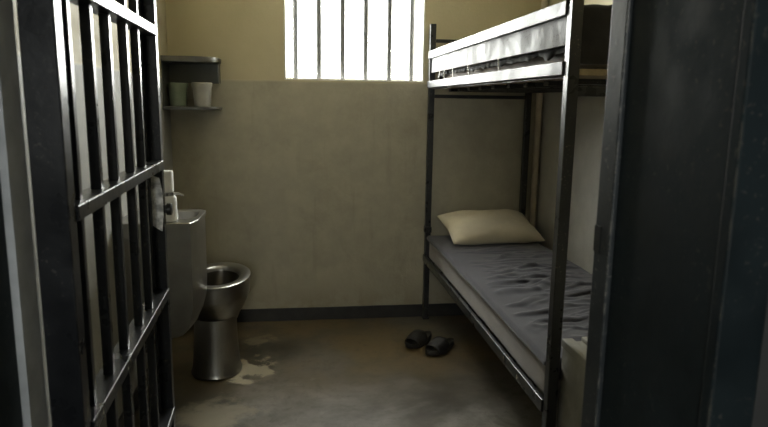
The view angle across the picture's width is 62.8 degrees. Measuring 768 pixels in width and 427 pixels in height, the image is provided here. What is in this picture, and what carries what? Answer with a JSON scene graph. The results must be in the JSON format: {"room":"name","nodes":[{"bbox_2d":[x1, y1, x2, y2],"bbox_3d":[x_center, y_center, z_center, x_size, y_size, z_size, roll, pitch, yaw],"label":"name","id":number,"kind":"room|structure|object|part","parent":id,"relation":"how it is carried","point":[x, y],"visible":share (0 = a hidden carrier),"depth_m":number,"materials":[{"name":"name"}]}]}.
{"room":"prison interior","nodes":[
{"label":"prison interior","id":0,"kind":"room"},
{"bbox_2d":[13,0,173,426],"bbox_3d":[-1.164,-0.237,2.324,0.120,2.720,3.204,-1,10,-8],"label":"wall","id":1,"kind":"structure","parent":0,"point":[160,4],"depth_m":2.47,"materials":[{"name":"paint"}]},
{"bbox_2d":[118,338,172,426],"bbox_3d":[-1.117,0.960,2.542,0.008,0.088,3.196,-1,10,-8],"label":"baseboard","id":2,"kind":"structure","parent":1,"relation":"attached to","point":[135,393],"depth_m":2.96,"materials":[{"name":"paint"}]},
{"bbox_2d":[122,209,206,352],"bbox_3d":[-1.007,0.337,2.914,0.339,0.662,0.357,-1,10,-8],"label":"basin","id":3,"kind":"object","parent":1,"relation":"attached to","point":[186,236],"visible":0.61,"depth_m":2.75,"materials":[{"name":"silver metal"}]},
{"bbox_2d":[164,170,183,221],"bbox_3d":[-0.929,-0.075,2.716,0.110,0.220,0.086,8,12,33],"label":"soap dispenser","id":4,"kind":"object","parent":3,"relation":"on","point":[170,197],"visible":0.49,"depth_m":2.70,"materials":[{"name":"white plastic"}]},
{"bbox_2d":[164,170,173,192],"bbox_3d":[-0.943,-0.138,2.712,0.067,0.093,0.067,-1,10,-8],"label":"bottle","id":5,"kind":"object","parent":4,"relation":"on","point":[168,174],"depth_m":2.69,"materials":[{"name":"white plastic"}]},
{"bbox_2d":[165,195,177,221],"bbox_3d":[-0.940,-0.023,2.733,0.086,0.112,0.086,-1,10,-8],"label":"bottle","id":6,"kind":"object","parent":4,"relation":"on","point":[172,199],"depth_m":2.71,"materials":[{"name":"white plastic"}]},
{"bbox_2d":[134,315,558,426],"bbox_3d":[-0.073,1.277,1.381,4.400,0.100,5.866,-1,10,-8],"label":"floor","id":7,"kind":"structure","parent":0,"point":[361,372],"depth_m":3.29,"materials":[{"name":"concrete"}]},
{"bbox_2d":[191,262,250,380],"bbox_3d":[-0.939,0.578,3.460,0.520,0.521,0.465,7,12,30],"label":"toilet","id":8,"kind":"object","parent":7,"relation":"on","point":[216,354],"visible":0.77,"depth_m":3.28,"materials":[{"name":"silver metal"}]},
{"bbox_2d":[405,329,430,348],"bbox_3d":[0.214,0.751,3.846,0.121,0.080,0.285,7,12,29],"label":"slipper","id":9,"kind":"object","parent":7,"relation":"on","point":[417,338],"visible":1,"depth_m":3.78,"materials":[{"name":"rubber"}]},
{"bbox_2d":[425,336,453,355],"bbox_3d":[0.338,0.772,3.738,0.121,0.080,0.285,8,13,36],"label":"slipper","id":10,"kind":"object","parent":7,"relation":"on","point":[439,345],"visible":1,"depth_m":3.68,"materials":[{"name":"rubber"}]},
{"bbox_2d":[422,0,607,426],"bbox_3d":[0.755,-0.056,3.134,0.694,1.935,2.154,-1,10,-8],"label":"bunk bed","id":11,"kind":"object","parent":7,"relation":"on","point":[560,24],"visible":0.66,"depth_m":2.29,"materials":[{"name":"black paint"}]},
{"bbox_3d":[0.295,-0.241,4.120,0.037,1.929,0.037,-1,10,-8],"label":"post","id":12,"kind":"part","parent":11,"relation":"part of","materials":[{"name":"black metal"}]},
{"bbox_3d":[0.628,-1.092,4.011,0.611,0.021,0.022,-1,10,-8],"label":"rail","id":13,"kind":"part","parent":11,"relation":"part of","materials":[{"name":"metal"}]},
{"bbox_3d":[0.623,-0.754,4.071,0.611,0.022,0.022,-1,10,-8],"label":"rail","id":14,"kind":"part","parent":11,"relation":"part of","materials":[{"name":"black metal"}]},
{"bbox_3d":[0.426,0.479,3.202,0.050,0.045,2.110,-1,10,-8],"label":"rail","id":15,"kind":"part","parent":11,"relation":"part of","materials":[{"name":"black metal"}]},
{"bbox_2d":[429,244,560,396],"bbox_3d":[0.748,0.403,3.219,0.647,0.148,2.030,-1,10,-8],"label":"mattress","id":16,"kind":"object","parent":11,"relation":"on","point":[518,350],"visible":0.13,"depth_m":2.75,"materials":[{"name":"grey fabric"}]},
{"bbox_2d":[427,235,591,378],"bbox_3d":[0.744,0.350,3.185,0.661,0.122,2.025,-1,10,-8],"label":"blanket","id":17,"kind":"object","parent":16,"relation":"on","point":[514,279],"visible":0.6,"depth_m":3.01,"materials":[{"name":"grey fabric"}]},
{"bbox_2d":[436,209,545,244],"bbox_3d":[0.671,0.078,3.988,0.600,0.178,0.363,-1,10,-13],"label":"pillow","id":18,"kind":"object","parent":17,"relation":"on","point":[500,226],"visible":1,"depth_m":3.88,"materials":[{"name":"beige fabric"}]},
{"bbox_3d":[0.437,-0.637,3.004,0.040,0.050,2.112,-1,10,-8],"label":"rail","id":19,"kind":"part","parent":11,"relation":"part of","materials":[{"name":"metal"}]},
{"bbox_3d":[0.431,-0.821,2.970,0.022,0.046,2.112,-1,10,-8],"label":"guard rail","id":20,"kind":"part","parent":11,"relation":"part of","materials":[{"name":"paint"}]},
{"bbox_3d":[0.937,-0.247,4.207,0.037,1.929,0.037,-1,10,-8],"label":"post","id":21,"kind":"part","parent":11,"relation":"part of","materials":[{"name":"black metal"}]},
{"bbox_2d":[445,53,607,78],"bbox_3d":[0.784,-0.693,3.022,0.570,0.105,1.953,-1,10,-8],"label":"mattress","id":22,"kind":"object","parent":11,"relation":"on","point":[539,60],"visible":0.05,"depth_m":2.51,"materials":[{"name":"white fabric"}]},
{"bbox_2d":[438,4,611,79],"bbox_3d":[0.777,-0.757,2.999,0.622,0.243,2.032,-1,10,-8],"label":"blanket","id":23,"kind":"object","parent":22,"relation":"on","point":[596,28],"visible":0.14,"depth_m":1.99,"materials":[{"name":"grey fabric"}]},
{"bbox_3d":[0.576,0.132,2.061,0.037,1.924,0.037,-1,10,-8],"label":"post","id":24,"kind":"part","parent":11,"relation":"part of","materials":[{"name":"black metal"}]},
{"bbox_3d":[0.905,-0.387,2.012,0.611,0.031,0.024,-1,10,-8],"label":"rail","id":25,"kind":"part","parent":11,"relation":"part of","materials":[{"name":"black metal"}]},
{"bbox_2d":[557,337,587,426],"bbox_3d":[0.926,0.799,1.935,0.589,0.676,0.595,-1,10,-8],"label":"concrete ledge","id":26,"kind":"object","parent":7,"relation":"on","point":[573,365],"visible":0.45,"depth_m":2.06,"materials":[{"name":"paint"}]},
{"bbox_2d":[165,0,542,308],"bbox_3d":[-0.150,-0.550,4.172,2.630,2.720,0.240,-1,10,-8],"label":"wall","id":27,"kind":"structure","parent":0,"point":[316,188],"depth_m":4.07,"materials":[{"name":"paint"}]},
{"bbox_2d":[160,55,221,109],"bbox_3d":[-1.144,-0.776,3.759,0.313,0.308,0.221,-1,10,-8],"label":"shelf","id":28,"kind":"object","parent":27,"relation":"attached to","point":[175,69],"visible":0.95,"depth_m":3.82,"materials":[{"name":"grey metal"}]},
{"bbox_3d":[-1.296,-0.768,3.740,0.006,0.257,0.192,-1,10,-8],"label":"panel","id":29,"kind":"part","parent":28,"relation":"part of","materials":[{"name":"grey metal"}]},
{"bbox_2d":[167,82,188,105],"bbox_3d":[-1.224,-0.707,3.740,0.122,0.138,0.122,-1,10,-8],"label":"plastic tub","id":30,"kind":"object","parent":28,"relation":"on","point":[177,91],"visible":0.98,"depth_m":3.70,"materials":[{"name":"green plastic"}]},
{"bbox_3d":[-1.223,-0.762,3.730,0.122,0.025,0.122,-1,10,-8],"label":"lid","id":31,"kind":"part","parent":30,"relation":"part of","materials":[{"name":"green plastic"}]},
{"bbox_3d":[-1.159,-0.857,3.849,0.308,0.117,0.014,-1,10,-8],"label":"panel","id":32,"kind":"part","parent":28,"relation":"part of","materials":[{"name":"grey metal"}]},
{"bbox_2d":[191,82,212,106],"bbox_3d":[-1.085,-0.710,3.758,0.122,0.142,0.122,-1,10,-8],"label":"plastic tub","id":33,"kind":"object","parent":28,"relation":"on","point":[201,90],"visible":1,"depth_m":3.72,"materials":[{"name":"beige plastic"}]},
{"bbox_3d":[-1.085,-0.767,3.748,0.122,0.025,0.122,-1,10,-8],"label":"lid","id":34,"kind":"part","parent":33,"relation":"part of","materials":[{"name":"grey plastic"}]},
{"bbox_2d":[284,0,425,81],"bbox_3d":[-0.194,-1.237,4.044,0.885,0.764,0.238,-1,10,-8],"label":"window","id":35,"kind":"structure","parent":27,"relation":"in","point":[416,7],"depth_m":4.03,"materials":[{"name":"white paint"}]},
{"bbox_2d":[237,303,476,321],"bbox_3d":[-0.151,0.668,4.264,2.390,0.088,0.008,-1,10,-8],"label":"baseboard","id":36,"kind":"structure","parent":27,"relation":"attached to","point":[443,309],"depth_m":4.25,"materials":[{"name":"paint"}]},
{"bbox_2d":[529,0,547,227],"bbox_3d":[1.020,-0.585,4.174,0.049,2.620,0.056,-1,10,-8],"label":"pipe","id":37,"kind":"object","parent":27,"relation":"attached to","point":[539,96],"visible":0.4,"depth_m":4.19,"materials":[{"name":"metal"}]},
{"bbox_2d":[535,0,612,273],"bbox_3d":[1.324,-0.260,2.660,0.120,2.720,3.204,-1,10,-8],"label":"wall","id":38,"kind":"structure","parent":0,"point":[590,109],"depth_m":3.66,"materials":[{"name":"grey paint"}]},
{"bbox_2d":[752,303,767,426],"bbox_3d":[-0.001,0.008,0.757,4.400,2.620,0.250,-1,10,-8],"label":"wall","id":39,"kind":"structure","parent":0,"point":[760,416],"depth_m":0.72,"materials":[{"name":"paint"}]},
{"bbox_2d":[0,0,48,426],"bbox_3d":[-0.534,0.215,0.774,0.064,2.190,0.390,-1,10,-8],"label":"door frame","id":40,"kind":"structure","parent":39,"relation":"attached to","point":[23,400],"depth_m":0.89,"materials":[{"name":"blue paint"}]},
{"bbox_3d":[-0.515,0.244,0.757,0.008,2.140,0.320,-1,10,-8],"label":"jamb panel","id":41,"kind":"part","parent":40,"relation":"part of","materials":[{"name":"blue paint"}]},
{"bbox_2d":[16,0,175,426],"bbox_3d":[-0.567,0.147,1.382,0.064,2.010,0.842,-1,10,-9],"label":"door","id":42,"kind":"structure","parent":39,"relation":"in","point":[78,398],"depth_m":1.16,"materials":[{"name":"black paint"}]},
{"bbox_3d":[-0.560,-0.416,1.293,0.046,0.025,0.764,-1,10,-10],"label":"rail","id":43,"kind":"part","parent":42,"relation":"part of","materials":[{"name":"black metal"}]},
{"bbox_3d":[-0.565,-0.067,1.355,0.046,0.025,0.764,-1,10,-10],"label":"rail","id":44,"kind":"part","parent":42,"relation":"part of","materials":[{"name":"grey metal"}]},
{"bbox_3d":[-0.571,0.293,1.419,0.046,0.025,0.764,-1,10,-10],"label":"rail","id":45,"kind":"part","parent":42,"relation":"part of","materials":[{"name":"black metal"}]},
{"bbox_3d":[-0.628,-0.028,1.739,0.033,0.158,0.004,-1,10,-10],"label":"lock plate","id":46,"kind":"part","parent":42,"relation":"part of","materials":[{"name":"silver metal"}]},
{"bbox_3d":[-0.576,0.650,1.483,0.046,0.025,0.764,-1,10,-10],"label":"rail","id":47,"kind":"part","parent":42,"relation":"part of","materials":[{"name":"black metal"}]},
{"bbox_3d":[-0.607,-0.012,1.762,0.026,0.034,0.034,-1,10,-10],"label":"bolt knob","id":48,"kind":"part","parent":42,"relation":"part of","materials":[{"name":"black plastic"}]},
{"bbox_2d":[581,0,767,426],"bbox_3d":[0.366,0.216,0.846,0.062,2.190,0.289,-1,10,-8],"label":"door frame","id":49,"kind":"structure","parent":39,"relation":"attached to","point":[679,299],"depth_m":0.75,"materials":[{"name":"blue paint"}]}
]}

